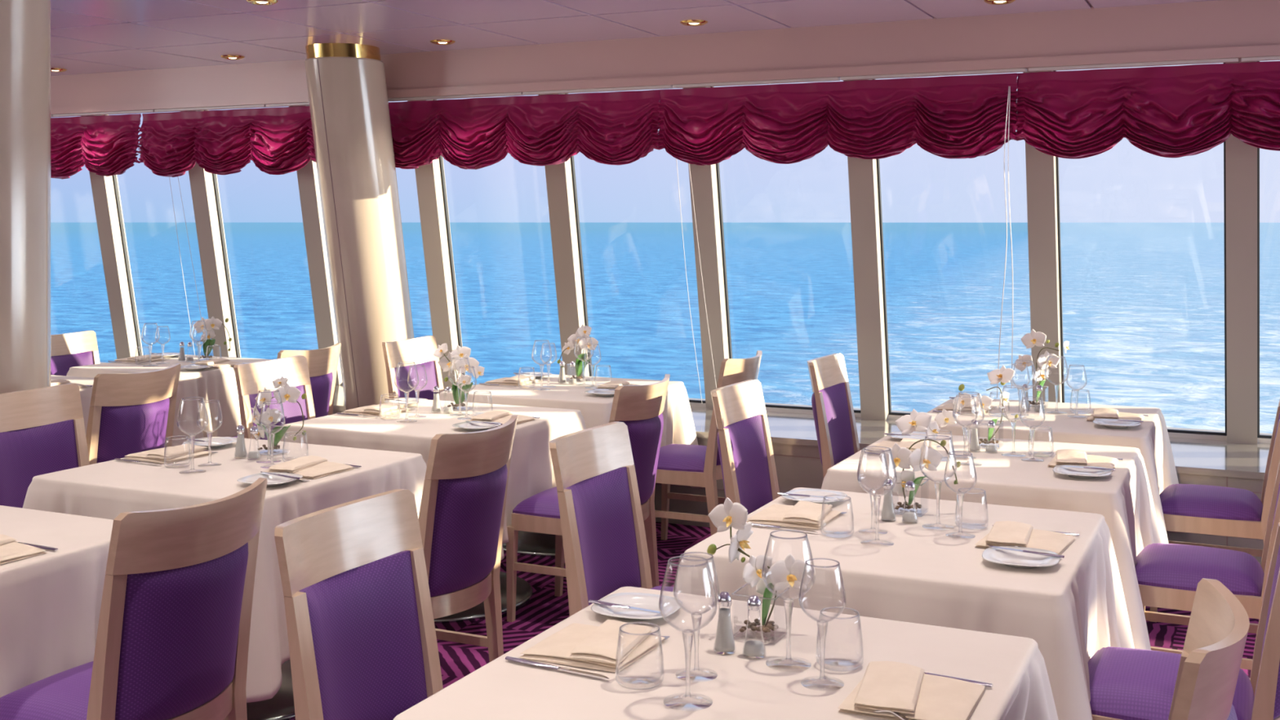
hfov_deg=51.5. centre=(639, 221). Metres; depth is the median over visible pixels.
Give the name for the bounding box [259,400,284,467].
wine glass
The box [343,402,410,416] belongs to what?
napkin
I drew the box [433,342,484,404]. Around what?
orchid spray
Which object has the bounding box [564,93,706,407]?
window
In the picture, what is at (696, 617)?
wine glass
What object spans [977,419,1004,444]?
vase
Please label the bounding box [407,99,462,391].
trim
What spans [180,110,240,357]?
trim
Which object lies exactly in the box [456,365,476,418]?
wine glass
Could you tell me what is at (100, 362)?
wall
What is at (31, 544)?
knife
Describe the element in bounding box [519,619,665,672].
napkin
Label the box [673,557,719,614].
bowl
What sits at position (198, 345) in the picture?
wine glass
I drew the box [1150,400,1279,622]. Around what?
dining chair
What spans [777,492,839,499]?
butter knife
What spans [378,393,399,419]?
tumbler
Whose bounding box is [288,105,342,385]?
trim
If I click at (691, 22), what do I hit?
recessed light
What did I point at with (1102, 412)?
napkin
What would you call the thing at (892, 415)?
window
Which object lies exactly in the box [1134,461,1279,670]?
dining chair
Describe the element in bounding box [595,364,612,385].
tumbler
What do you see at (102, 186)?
trim
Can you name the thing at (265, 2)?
recessed light
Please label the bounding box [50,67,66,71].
recessed light
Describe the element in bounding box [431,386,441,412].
shaker
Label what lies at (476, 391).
tumbler
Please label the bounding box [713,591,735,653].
shaker
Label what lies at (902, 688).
napkin
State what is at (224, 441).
plate
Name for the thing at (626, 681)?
tumbler
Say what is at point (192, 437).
wine glass
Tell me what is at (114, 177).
window frame
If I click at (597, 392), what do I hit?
plate
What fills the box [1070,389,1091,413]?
tumbler
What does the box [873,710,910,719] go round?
fork
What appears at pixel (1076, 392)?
wine glass
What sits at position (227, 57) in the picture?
recessed light
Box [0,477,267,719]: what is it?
dining chair
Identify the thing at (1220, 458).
window sill
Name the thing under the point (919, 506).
vase
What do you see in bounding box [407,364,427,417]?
wine glass
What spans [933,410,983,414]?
knife
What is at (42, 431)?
dining chair
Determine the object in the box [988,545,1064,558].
butter knife
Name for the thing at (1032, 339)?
orchid spray
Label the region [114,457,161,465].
knife
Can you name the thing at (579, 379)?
vase
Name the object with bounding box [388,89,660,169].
blind
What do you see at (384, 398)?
butter knife
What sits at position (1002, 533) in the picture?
napkin
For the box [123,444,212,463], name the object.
napkin
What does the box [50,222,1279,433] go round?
sea
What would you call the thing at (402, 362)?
bowl
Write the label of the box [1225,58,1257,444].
window post
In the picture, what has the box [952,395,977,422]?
bowl
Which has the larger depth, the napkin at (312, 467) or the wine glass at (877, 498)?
the napkin at (312, 467)
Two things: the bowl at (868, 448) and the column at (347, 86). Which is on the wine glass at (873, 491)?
the bowl at (868, 448)
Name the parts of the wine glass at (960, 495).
stem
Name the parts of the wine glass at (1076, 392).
stem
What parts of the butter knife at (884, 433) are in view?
handle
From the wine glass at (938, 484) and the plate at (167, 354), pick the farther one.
the plate at (167, 354)
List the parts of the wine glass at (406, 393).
stem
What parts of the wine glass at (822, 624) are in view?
stem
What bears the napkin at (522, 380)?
on the tablecloth at (678, 428)
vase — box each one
[195,344,217,360]
[257,424,288,450]
[443,387,471,410]
[566,362,590,382]
[731,582,790,632]
[893,477,928,509]
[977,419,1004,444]
[1027,385,1048,408]
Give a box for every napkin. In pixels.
[0,533,46,564]
[50,379,86,388]
[115,354,165,363]
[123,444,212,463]
[194,358,242,368]
[263,455,353,479]
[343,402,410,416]
[468,409,534,424]
[484,374,539,386]
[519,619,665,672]
[595,380,639,389]
[746,500,841,529]
[837,661,985,719]
[867,437,937,452]
[935,402,995,413]
[974,520,1075,555]
[1047,448,1118,471]
[1085,407,1145,421]
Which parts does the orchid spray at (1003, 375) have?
flower, flower, flower, stem, flower, flower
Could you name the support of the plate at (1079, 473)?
on the tablecloth at (1123, 497)
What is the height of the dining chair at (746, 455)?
0.953 m
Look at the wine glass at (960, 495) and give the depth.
3.46 m
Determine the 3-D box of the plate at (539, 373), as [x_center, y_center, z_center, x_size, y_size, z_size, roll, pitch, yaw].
[-0.561,0.809,6.988,0.179,0.018,0.179,0,0,31]
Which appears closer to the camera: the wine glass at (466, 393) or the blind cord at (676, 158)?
the wine glass at (466, 393)
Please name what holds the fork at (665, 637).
on the tablecloth at (744, 688)
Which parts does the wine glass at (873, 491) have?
stem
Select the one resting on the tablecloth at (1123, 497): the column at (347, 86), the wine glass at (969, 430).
the wine glass at (969, 430)
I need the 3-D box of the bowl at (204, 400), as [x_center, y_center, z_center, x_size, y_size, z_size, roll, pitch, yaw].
[-1.450,0.657,4.470,0.084,0.108,0.084,0,0,-6]
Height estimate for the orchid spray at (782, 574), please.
0.255 m
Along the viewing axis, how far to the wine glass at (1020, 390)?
5.63 m
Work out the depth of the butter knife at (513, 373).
6.96 m
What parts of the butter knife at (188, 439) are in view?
handle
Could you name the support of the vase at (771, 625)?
on the tablecloth at (744, 688)
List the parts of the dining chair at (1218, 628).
leg, backrest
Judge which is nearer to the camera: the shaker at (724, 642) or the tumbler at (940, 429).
the shaker at (724, 642)
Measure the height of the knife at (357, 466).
0.006 m
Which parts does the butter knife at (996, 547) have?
blade, handle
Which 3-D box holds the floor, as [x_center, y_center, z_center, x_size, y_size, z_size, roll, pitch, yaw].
[1.056,1.600,1.079,23.000,0.060,9.850,0,0,25]
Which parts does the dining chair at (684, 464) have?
leg, seat frame, seat, leg, backrest, rail, rail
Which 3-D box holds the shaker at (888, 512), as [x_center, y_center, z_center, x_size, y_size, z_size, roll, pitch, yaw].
[0.682,0.761,3.644,0.045,0.114,0.043,0,0,25]
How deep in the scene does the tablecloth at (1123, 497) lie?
4.29 m
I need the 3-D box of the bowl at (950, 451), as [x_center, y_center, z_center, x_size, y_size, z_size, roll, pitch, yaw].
[0.836,0.657,3.463,0.084,0.108,0.084,0,0,-30]
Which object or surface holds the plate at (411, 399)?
on the tablecloth at (531, 473)
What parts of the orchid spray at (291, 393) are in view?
flower, flower, flower, flower, flower, stem, flower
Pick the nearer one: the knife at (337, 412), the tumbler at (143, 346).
the knife at (337, 412)
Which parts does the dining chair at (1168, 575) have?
seat, seat frame, leg, leg, backrest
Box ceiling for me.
[49,0,1216,75]
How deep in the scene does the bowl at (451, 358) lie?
5.62 m
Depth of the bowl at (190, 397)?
4.34 m
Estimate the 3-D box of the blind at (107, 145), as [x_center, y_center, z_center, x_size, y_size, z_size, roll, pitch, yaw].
[-4.105,-0.495,8.961,1.864,0.416,0.126,0,0,25]
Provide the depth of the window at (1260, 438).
6.40 m
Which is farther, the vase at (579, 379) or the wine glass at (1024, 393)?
the vase at (579, 379)
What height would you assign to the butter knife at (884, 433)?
0.006 m
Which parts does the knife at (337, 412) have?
handle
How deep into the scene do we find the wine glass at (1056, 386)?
5.69 m
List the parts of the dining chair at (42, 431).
backrest, rail, leg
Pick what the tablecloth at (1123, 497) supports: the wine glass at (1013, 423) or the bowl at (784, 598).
the wine glass at (1013, 423)
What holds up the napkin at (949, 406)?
on the tablecloth at (1151, 437)
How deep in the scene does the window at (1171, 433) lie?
6.62 m
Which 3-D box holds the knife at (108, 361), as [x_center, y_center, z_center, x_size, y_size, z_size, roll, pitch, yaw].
[-3.009,0.814,7.702,0.225,0.006,0.017,0,0,29]
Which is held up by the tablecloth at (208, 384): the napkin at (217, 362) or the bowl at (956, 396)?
the napkin at (217, 362)
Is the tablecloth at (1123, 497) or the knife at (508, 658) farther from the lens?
the tablecloth at (1123, 497)
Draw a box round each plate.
[155,352,179,357]
[180,364,213,370]
[183,436,237,448]
[237,472,302,486]
[384,397,427,405]
[452,421,501,431]
[515,372,551,377]
[584,388,614,396]
[591,592,682,619]
[781,488,847,503]
[887,431,937,439]
[982,546,1059,568]
[1053,465,1111,478]
[1093,418,1140,428]
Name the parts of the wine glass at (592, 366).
stem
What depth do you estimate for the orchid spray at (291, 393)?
4.71 m
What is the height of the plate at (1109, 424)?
0.018 m
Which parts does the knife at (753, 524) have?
handle, blade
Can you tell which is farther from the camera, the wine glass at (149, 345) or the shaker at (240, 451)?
the wine glass at (149, 345)
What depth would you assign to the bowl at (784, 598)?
2.45 m
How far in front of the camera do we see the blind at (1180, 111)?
5.98 m
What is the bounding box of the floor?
[290,521,1261,719]
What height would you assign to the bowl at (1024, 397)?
0.108 m
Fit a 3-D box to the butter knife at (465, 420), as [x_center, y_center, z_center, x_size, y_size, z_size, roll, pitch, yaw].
[-0.625,0.797,5.276,0.185,0.006,0.017,0,0,31]
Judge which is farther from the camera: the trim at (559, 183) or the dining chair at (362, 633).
the trim at (559, 183)
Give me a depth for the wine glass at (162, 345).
7.67 m
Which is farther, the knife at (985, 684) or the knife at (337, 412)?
the knife at (337, 412)
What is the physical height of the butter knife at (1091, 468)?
0.006 m
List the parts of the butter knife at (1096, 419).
handle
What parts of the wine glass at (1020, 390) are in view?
stem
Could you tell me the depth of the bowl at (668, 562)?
2.26 m
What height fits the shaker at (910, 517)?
0.114 m
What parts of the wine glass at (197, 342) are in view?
stem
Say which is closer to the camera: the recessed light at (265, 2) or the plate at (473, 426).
the plate at (473, 426)
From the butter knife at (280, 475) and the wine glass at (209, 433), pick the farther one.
the wine glass at (209, 433)
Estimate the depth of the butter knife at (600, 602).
2.75 m
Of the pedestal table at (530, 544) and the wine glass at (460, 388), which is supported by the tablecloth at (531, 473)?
the wine glass at (460, 388)
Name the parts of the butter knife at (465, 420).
handle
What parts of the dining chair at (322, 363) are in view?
rail, backrest, leg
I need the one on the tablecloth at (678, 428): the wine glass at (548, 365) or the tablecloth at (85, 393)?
the wine glass at (548, 365)
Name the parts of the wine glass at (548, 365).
stem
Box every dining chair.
[0,383,89,507]
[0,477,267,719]
[50,330,100,376]
[85,363,181,464]
[232,342,341,437]
[234,355,315,439]
[274,488,443,719]
[382,335,444,399]
[418,414,517,662]
[506,373,670,622]
[549,422,673,616]
[654,350,762,540]
[711,379,779,514]
[807,353,860,477]
[1088,520,1279,719]
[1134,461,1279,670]
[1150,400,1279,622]
[1168,577,1249,719]
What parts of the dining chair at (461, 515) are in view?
leg, rail, backrest, rail, leg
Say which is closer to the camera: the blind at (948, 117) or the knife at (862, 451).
the knife at (862, 451)
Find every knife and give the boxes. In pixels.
[17,542,57,551]
[107,360,133,363]
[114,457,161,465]
[185,438,222,444]
[260,471,300,479]
[336,412,378,417]
[343,463,361,467]
[384,398,415,402]
[465,420,502,425]
[479,382,515,386]
[505,656,609,679]
[513,373,544,375]
[588,600,666,615]
[746,522,817,533]
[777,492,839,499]
[861,451,880,454]
[884,433,925,436]
[924,672,992,687]
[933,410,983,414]
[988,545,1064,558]
[992,524,1079,536]
[1055,464,1115,471]
[1096,418,1143,422]
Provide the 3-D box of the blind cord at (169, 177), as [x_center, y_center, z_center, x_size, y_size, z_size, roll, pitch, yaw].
[-3.013,0.295,8.809,0.124,1.351,0.313,0,0,25]
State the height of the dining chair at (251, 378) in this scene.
0.953 m
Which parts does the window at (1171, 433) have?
frame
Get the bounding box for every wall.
[50,0,1279,106]
[100,362,1272,435]
[332,410,1263,564]
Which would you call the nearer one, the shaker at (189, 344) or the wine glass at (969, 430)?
the wine glass at (969, 430)
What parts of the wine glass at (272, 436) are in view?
stem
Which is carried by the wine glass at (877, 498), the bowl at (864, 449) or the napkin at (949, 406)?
the bowl at (864, 449)
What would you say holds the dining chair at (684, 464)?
on the floor
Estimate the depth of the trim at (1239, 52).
6.68 m
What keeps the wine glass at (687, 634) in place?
on the tablecloth at (744, 688)
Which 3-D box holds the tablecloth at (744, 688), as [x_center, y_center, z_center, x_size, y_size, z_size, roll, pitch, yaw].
[0.184,1.094,2.403,1.127,0.550,1.112,0,0,25]
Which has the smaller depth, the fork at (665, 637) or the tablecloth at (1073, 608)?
the fork at (665, 637)
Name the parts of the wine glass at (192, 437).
stem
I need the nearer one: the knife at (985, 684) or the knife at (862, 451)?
the knife at (985, 684)
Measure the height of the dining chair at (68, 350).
0.891 m
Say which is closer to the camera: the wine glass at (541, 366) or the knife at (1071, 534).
the knife at (1071, 534)
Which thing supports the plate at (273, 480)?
on the tablecloth at (106, 490)
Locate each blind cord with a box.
[168,177,201,355]
[675,158,716,402]
[996,86,1013,398]
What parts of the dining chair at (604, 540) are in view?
leg, rail, backrest, leg, seat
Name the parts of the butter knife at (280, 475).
blade, handle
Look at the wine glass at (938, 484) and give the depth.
3.56 m
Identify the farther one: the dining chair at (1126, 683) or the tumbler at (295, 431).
the tumbler at (295, 431)
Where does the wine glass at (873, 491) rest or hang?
on the tablecloth at (1073, 608)
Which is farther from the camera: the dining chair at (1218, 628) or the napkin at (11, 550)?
the napkin at (11, 550)
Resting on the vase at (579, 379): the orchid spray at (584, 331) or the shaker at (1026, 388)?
the orchid spray at (584, 331)
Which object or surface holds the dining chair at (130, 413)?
on the floor
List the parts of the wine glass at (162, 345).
stem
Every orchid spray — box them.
[192,316,231,355]
[251,375,306,446]
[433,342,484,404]
[557,324,598,376]
[706,497,814,626]
[879,408,960,505]
[933,365,1017,440]
[1013,328,1069,402]
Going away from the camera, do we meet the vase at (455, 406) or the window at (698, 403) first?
the vase at (455, 406)
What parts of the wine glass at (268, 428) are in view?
stem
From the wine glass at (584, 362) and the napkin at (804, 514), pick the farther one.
the wine glass at (584, 362)
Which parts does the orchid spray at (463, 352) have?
flower, flower, flower, flower, flower, flower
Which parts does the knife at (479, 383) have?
handle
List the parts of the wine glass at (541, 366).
stem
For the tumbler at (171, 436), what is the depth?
4.43 m
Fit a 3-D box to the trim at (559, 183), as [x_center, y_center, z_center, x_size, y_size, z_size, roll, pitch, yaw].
[-0.444,0.055,7.901,0.135,2.050,0.503,0,0,25]
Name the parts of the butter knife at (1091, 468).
blade, handle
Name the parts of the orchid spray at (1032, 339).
flower, flower, flower, stem, flower, flower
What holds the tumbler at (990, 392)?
on the tablecloth at (1151, 437)
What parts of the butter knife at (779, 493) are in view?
handle, blade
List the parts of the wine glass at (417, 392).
stem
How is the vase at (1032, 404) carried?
on the tablecloth at (1151, 437)
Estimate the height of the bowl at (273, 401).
0.108 m
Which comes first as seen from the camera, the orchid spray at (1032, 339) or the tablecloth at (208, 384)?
the orchid spray at (1032, 339)
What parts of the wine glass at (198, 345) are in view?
stem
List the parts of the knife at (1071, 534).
handle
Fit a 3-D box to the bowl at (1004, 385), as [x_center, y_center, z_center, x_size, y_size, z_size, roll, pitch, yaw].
[1.312,0.639,4.660,0.100,0.124,0.100,0,0,34]
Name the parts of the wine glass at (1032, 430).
stem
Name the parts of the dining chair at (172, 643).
seat, leg, backrest, rail, rail, leg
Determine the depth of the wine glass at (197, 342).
7.73 m
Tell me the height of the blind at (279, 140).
0.418 m
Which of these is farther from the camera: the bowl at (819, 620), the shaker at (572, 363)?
the shaker at (572, 363)
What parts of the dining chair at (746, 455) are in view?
leg, rail, backrest, leg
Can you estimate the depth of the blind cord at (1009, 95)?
6.16 m
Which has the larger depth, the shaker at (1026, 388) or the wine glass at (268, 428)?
the shaker at (1026, 388)
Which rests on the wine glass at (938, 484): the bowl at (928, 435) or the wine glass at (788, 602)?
the bowl at (928, 435)
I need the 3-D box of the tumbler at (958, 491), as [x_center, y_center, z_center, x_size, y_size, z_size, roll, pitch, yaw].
[0.890,0.769,3.561,0.087,0.098,0.087,0,0,11]
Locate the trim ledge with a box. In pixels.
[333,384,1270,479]
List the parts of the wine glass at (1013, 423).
stem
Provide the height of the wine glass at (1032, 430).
0.216 m
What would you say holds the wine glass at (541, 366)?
on the tablecloth at (678, 428)
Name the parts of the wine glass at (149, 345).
stem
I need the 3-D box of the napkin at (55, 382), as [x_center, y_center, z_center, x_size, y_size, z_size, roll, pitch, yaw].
[-2.874,0.802,6.517,0.213,0.035,0.209,0,0,23]
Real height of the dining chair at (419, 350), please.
0.953 m
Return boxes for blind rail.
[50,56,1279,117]
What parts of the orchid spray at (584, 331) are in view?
flower, flower, flower, flower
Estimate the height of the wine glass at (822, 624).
0.216 m
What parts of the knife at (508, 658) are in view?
handle, blade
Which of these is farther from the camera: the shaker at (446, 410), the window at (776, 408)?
the window at (776, 408)
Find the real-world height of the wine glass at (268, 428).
0.242 m
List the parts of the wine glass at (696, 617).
stem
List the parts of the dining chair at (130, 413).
leg, backrest, rail, leg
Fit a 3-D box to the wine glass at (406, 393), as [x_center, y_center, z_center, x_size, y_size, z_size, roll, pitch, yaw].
[-0.958,0.698,5.447,0.100,0.242,0.100,0,0,-31]
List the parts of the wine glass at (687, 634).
stem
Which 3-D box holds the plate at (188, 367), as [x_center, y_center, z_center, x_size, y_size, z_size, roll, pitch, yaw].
[-2.465,0.809,7.350,0.179,0.018,0.179,0,0,29]
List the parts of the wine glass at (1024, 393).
stem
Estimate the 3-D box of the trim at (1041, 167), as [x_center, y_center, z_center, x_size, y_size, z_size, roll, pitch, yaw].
[2.049,0.055,6.737,0.135,2.050,0.503,0,0,25]
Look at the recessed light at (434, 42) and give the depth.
7.09 m
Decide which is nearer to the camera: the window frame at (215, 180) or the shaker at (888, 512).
the shaker at (888, 512)
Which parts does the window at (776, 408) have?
frame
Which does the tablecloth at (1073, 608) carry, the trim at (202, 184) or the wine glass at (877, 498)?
the wine glass at (877, 498)
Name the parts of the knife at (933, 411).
handle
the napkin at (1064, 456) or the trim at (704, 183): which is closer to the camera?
the napkin at (1064, 456)
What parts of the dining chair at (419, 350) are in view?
leg, rail, backrest, leg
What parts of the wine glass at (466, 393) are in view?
stem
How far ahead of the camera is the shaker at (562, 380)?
6.73 m
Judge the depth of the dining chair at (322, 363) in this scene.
6.58 m
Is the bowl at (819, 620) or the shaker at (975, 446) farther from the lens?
the shaker at (975, 446)
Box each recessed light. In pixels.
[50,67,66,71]
[220,55,244,59]
[245,0,278,5]
[430,40,455,44]
[680,19,707,26]
[983,0,1015,4]
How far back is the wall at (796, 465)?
6.61 m
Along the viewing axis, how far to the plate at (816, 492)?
3.92 m
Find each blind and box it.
[50,113,141,178]
[137,106,315,177]
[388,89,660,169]
[656,72,1017,165]
[1015,61,1279,159]
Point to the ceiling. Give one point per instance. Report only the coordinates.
(87, 36)
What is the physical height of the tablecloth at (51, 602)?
0.550 m
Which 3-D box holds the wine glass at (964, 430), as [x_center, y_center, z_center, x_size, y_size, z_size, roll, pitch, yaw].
[1.129,0.711,4.610,0.084,0.216,0.084,0,0,35]
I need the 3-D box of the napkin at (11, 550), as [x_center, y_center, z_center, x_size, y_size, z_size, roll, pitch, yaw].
[-1.607,0.802,3.236,0.213,0.035,0.209,0,0,27]
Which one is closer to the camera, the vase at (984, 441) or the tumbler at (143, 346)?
the vase at (984, 441)
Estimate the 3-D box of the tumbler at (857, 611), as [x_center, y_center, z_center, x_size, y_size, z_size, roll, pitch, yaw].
[0.369,0.769,2.450,0.087,0.098,0.087,0,0,42]
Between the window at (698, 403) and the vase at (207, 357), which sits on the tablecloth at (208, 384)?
the vase at (207, 357)
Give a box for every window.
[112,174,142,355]
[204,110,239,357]
[433,99,465,375]
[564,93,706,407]
[711,86,861,417]
[872,79,911,419]
[1055,62,1226,440]
[1257,61,1271,443]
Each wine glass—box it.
[141,323,159,366]
[155,325,170,364]
[176,396,208,473]
[189,320,207,362]
[191,326,207,364]
[196,400,222,466]
[253,389,284,462]
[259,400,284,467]
[394,361,418,422]
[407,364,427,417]
[448,357,471,415]
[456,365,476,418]
[531,339,551,390]
[540,342,556,386]
[573,336,594,385]
[584,343,600,387]
[658,555,717,707]
[673,551,719,679]
[761,529,815,668]
[798,558,846,688]
[857,446,897,545]
[857,448,888,533]
[919,435,956,528]
[943,451,977,537]
[952,394,977,458]
[954,391,984,466]
[999,385,1028,456]
[1009,363,1030,415]
[1013,360,1036,420]
[1019,396,1044,461]
[1044,355,1068,413]
[1066,364,1087,417]
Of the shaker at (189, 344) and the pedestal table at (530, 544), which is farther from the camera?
the shaker at (189, 344)
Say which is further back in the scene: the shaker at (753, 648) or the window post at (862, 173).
the window post at (862, 173)
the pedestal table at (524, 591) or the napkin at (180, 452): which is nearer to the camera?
the napkin at (180, 452)
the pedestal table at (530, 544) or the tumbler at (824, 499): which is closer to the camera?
the tumbler at (824, 499)
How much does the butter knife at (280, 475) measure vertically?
0.006 m
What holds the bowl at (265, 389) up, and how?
on the wine glass at (268, 428)
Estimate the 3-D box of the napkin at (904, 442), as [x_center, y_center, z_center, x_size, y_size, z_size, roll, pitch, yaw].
[0.940,0.802,4.757,0.213,0.035,0.209,0,0,24]
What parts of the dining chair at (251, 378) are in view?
leg, rail, backrest, leg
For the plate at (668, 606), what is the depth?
2.80 m
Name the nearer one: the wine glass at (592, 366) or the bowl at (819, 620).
the bowl at (819, 620)
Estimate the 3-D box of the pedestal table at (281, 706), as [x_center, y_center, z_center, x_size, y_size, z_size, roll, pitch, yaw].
[-1.365,1.202,4.485,0.870,0.734,0.850,0,0,25]
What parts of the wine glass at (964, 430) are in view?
stem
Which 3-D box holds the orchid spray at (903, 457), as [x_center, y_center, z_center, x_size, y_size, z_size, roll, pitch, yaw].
[0.790,0.667,3.743,0.212,0.264,0.107,0,0,25]
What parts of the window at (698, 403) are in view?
frame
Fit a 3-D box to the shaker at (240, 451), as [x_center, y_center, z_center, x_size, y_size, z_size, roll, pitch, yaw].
[-1.388,0.761,4.612,0.045,0.114,0.043,0,0,25]
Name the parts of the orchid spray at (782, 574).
flower, stem, flower, stem, flower, flower, flower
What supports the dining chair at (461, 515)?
on the floor
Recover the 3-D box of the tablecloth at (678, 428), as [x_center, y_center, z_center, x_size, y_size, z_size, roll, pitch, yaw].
[-0.385,1.094,6.579,1.127,0.550,1.046,0,0,25]
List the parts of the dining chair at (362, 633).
leg, rail, backrest, leg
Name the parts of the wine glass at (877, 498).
stem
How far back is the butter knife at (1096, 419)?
5.33 m
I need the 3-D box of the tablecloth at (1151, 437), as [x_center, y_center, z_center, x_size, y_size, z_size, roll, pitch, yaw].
[1.686,1.094,5.611,1.126,0.550,1.046,0,0,25]
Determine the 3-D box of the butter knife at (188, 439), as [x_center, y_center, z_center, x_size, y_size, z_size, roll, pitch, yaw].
[-1.583,0.797,4.821,0.185,0.006,0.017,0,0,30]
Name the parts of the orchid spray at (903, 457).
flower, flower, flower, flower, stem, flower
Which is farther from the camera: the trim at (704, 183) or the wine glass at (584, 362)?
the trim at (704, 183)
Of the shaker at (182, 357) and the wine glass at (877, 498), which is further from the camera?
the shaker at (182, 357)
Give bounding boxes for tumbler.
[134,346,150,364]
[164,435,191,468]
[282,431,308,462]
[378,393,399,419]
[471,391,493,415]
[517,366,535,388]
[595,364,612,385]
[615,622,663,689]
[815,606,863,671]
[820,494,853,537]
[928,429,953,461]
[955,487,988,529]
[989,391,1009,417]
[1027,425,1053,456]
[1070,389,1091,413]
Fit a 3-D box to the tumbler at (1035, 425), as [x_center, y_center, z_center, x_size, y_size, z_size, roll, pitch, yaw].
[1.408,0.769,4.658,0.087,0.098,0.087,0,0,18]
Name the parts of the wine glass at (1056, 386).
stem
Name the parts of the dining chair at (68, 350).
backrest, rail, leg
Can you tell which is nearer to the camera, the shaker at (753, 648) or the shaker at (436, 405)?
the shaker at (753, 648)
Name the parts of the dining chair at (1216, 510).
leg, seat, seat frame, leg, leg, backrest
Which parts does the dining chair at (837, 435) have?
leg, rail, backrest, leg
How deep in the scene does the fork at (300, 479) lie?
4.19 m
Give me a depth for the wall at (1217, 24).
6.69 m
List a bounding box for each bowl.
[176,396,208,435]
[196,400,222,432]
[253,389,284,426]
[259,400,284,431]
[394,361,418,391]
[448,358,471,386]
[658,556,717,632]
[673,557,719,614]
[761,533,815,599]
[798,563,846,622]
[857,448,888,490]
[857,448,897,496]
[919,435,956,482]
[943,451,977,493]
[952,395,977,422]
[954,392,984,428]
[999,385,1028,420]
[1019,396,1044,427]
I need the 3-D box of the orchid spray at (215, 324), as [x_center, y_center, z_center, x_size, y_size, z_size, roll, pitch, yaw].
[-2.539,0.679,7.876,0.212,0.240,0.105,0,0,25]
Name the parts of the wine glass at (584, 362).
stem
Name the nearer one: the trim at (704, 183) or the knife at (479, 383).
the knife at (479, 383)
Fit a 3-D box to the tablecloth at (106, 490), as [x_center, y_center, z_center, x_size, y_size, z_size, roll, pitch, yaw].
[-1.364,1.094,4.485,1.128,0.550,1.112,0,0,25]
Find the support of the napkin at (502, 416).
on the tablecloth at (531, 473)
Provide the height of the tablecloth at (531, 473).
0.550 m
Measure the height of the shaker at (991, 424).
0.114 m
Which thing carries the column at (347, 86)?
on the floor
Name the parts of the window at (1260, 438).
frame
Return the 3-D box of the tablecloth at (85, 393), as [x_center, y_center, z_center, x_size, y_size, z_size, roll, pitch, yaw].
[-3.152,1.094,6.655,1.051,0.550,1.052,0,0,25]
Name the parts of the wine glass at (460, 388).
stem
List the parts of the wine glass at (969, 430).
stem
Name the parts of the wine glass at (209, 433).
stem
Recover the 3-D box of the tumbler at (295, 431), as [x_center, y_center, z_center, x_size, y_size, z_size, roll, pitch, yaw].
[-1.176,0.769,4.529,0.087,0.098,0.087,0,0,17]
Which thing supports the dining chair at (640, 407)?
on the floor
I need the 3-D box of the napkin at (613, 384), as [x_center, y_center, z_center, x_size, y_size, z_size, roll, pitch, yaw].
[-0.094,0.802,6.469,0.213,0.035,0.209,0,0,25]
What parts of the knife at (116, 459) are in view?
handle, blade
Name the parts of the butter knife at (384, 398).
handle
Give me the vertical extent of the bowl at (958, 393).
0.124 m
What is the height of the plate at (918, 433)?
0.018 m
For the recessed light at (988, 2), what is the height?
0.012 m
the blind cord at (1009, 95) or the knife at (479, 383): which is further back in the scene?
the knife at (479, 383)
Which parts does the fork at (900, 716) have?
handle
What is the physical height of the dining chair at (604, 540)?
0.953 m
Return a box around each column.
[0,0,50,393]
[304,43,413,409]
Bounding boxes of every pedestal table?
[246,659,295,719]
[433,571,533,623]
[502,530,555,557]
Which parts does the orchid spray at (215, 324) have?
flower, flower, flower, stem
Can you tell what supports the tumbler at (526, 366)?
on the tablecloth at (678, 428)
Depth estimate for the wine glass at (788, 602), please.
2.45 m
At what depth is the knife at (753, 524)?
3.53 m
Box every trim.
[50,44,1279,115]
[88,114,142,359]
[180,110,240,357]
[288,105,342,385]
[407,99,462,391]
[537,93,589,376]
[683,86,728,409]
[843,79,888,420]
[1022,68,1062,402]
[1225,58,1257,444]
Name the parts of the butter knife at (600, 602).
handle, blade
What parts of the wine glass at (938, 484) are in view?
stem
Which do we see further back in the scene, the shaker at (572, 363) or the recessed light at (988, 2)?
the shaker at (572, 363)
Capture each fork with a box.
[283,471,309,481]
[649,633,670,639]
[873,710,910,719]
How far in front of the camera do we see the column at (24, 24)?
5.15 m
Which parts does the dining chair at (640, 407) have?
leg, seat, seat frame, leg, rail, backrest, rail, leg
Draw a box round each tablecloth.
[0,505,113,697]
[22,436,426,702]
[50,374,93,435]
[66,355,271,446]
[280,400,586,559]
[393,586,1057,719]
[439,374,705,488]
[672,487,1134,719]
[821,434,1161,649]
[914,399,1188,543]
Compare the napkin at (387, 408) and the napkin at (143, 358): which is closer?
the napkin at (387, 408)
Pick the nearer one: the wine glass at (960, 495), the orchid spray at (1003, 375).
the wine glass at (960, 495)
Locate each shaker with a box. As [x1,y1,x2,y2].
[177,342,186,360]
[186,342,193,360]
[234,424,247,457]
[247,426,260,459]
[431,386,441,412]
[444,386,453,413]
[557,360,566,383]
[568,361,577,383]
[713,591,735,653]
[742,595,765,657]
[880,478,896,520]
[901,480,918,523]
[970,418,980,451]
[984,420,997,453]
[1020,384,1030,410]
[1034,384,1044,411]
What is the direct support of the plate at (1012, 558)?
on the tablecloth at (1073, 608)
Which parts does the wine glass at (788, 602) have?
stem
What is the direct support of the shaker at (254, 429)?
on the tablecloth at (106, 490)
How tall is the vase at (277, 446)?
0.090 m
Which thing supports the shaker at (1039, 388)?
on the tablecloth at (1151, 437)
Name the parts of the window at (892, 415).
frame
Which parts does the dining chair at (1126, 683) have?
seat, seat frame, leg, leg, backrest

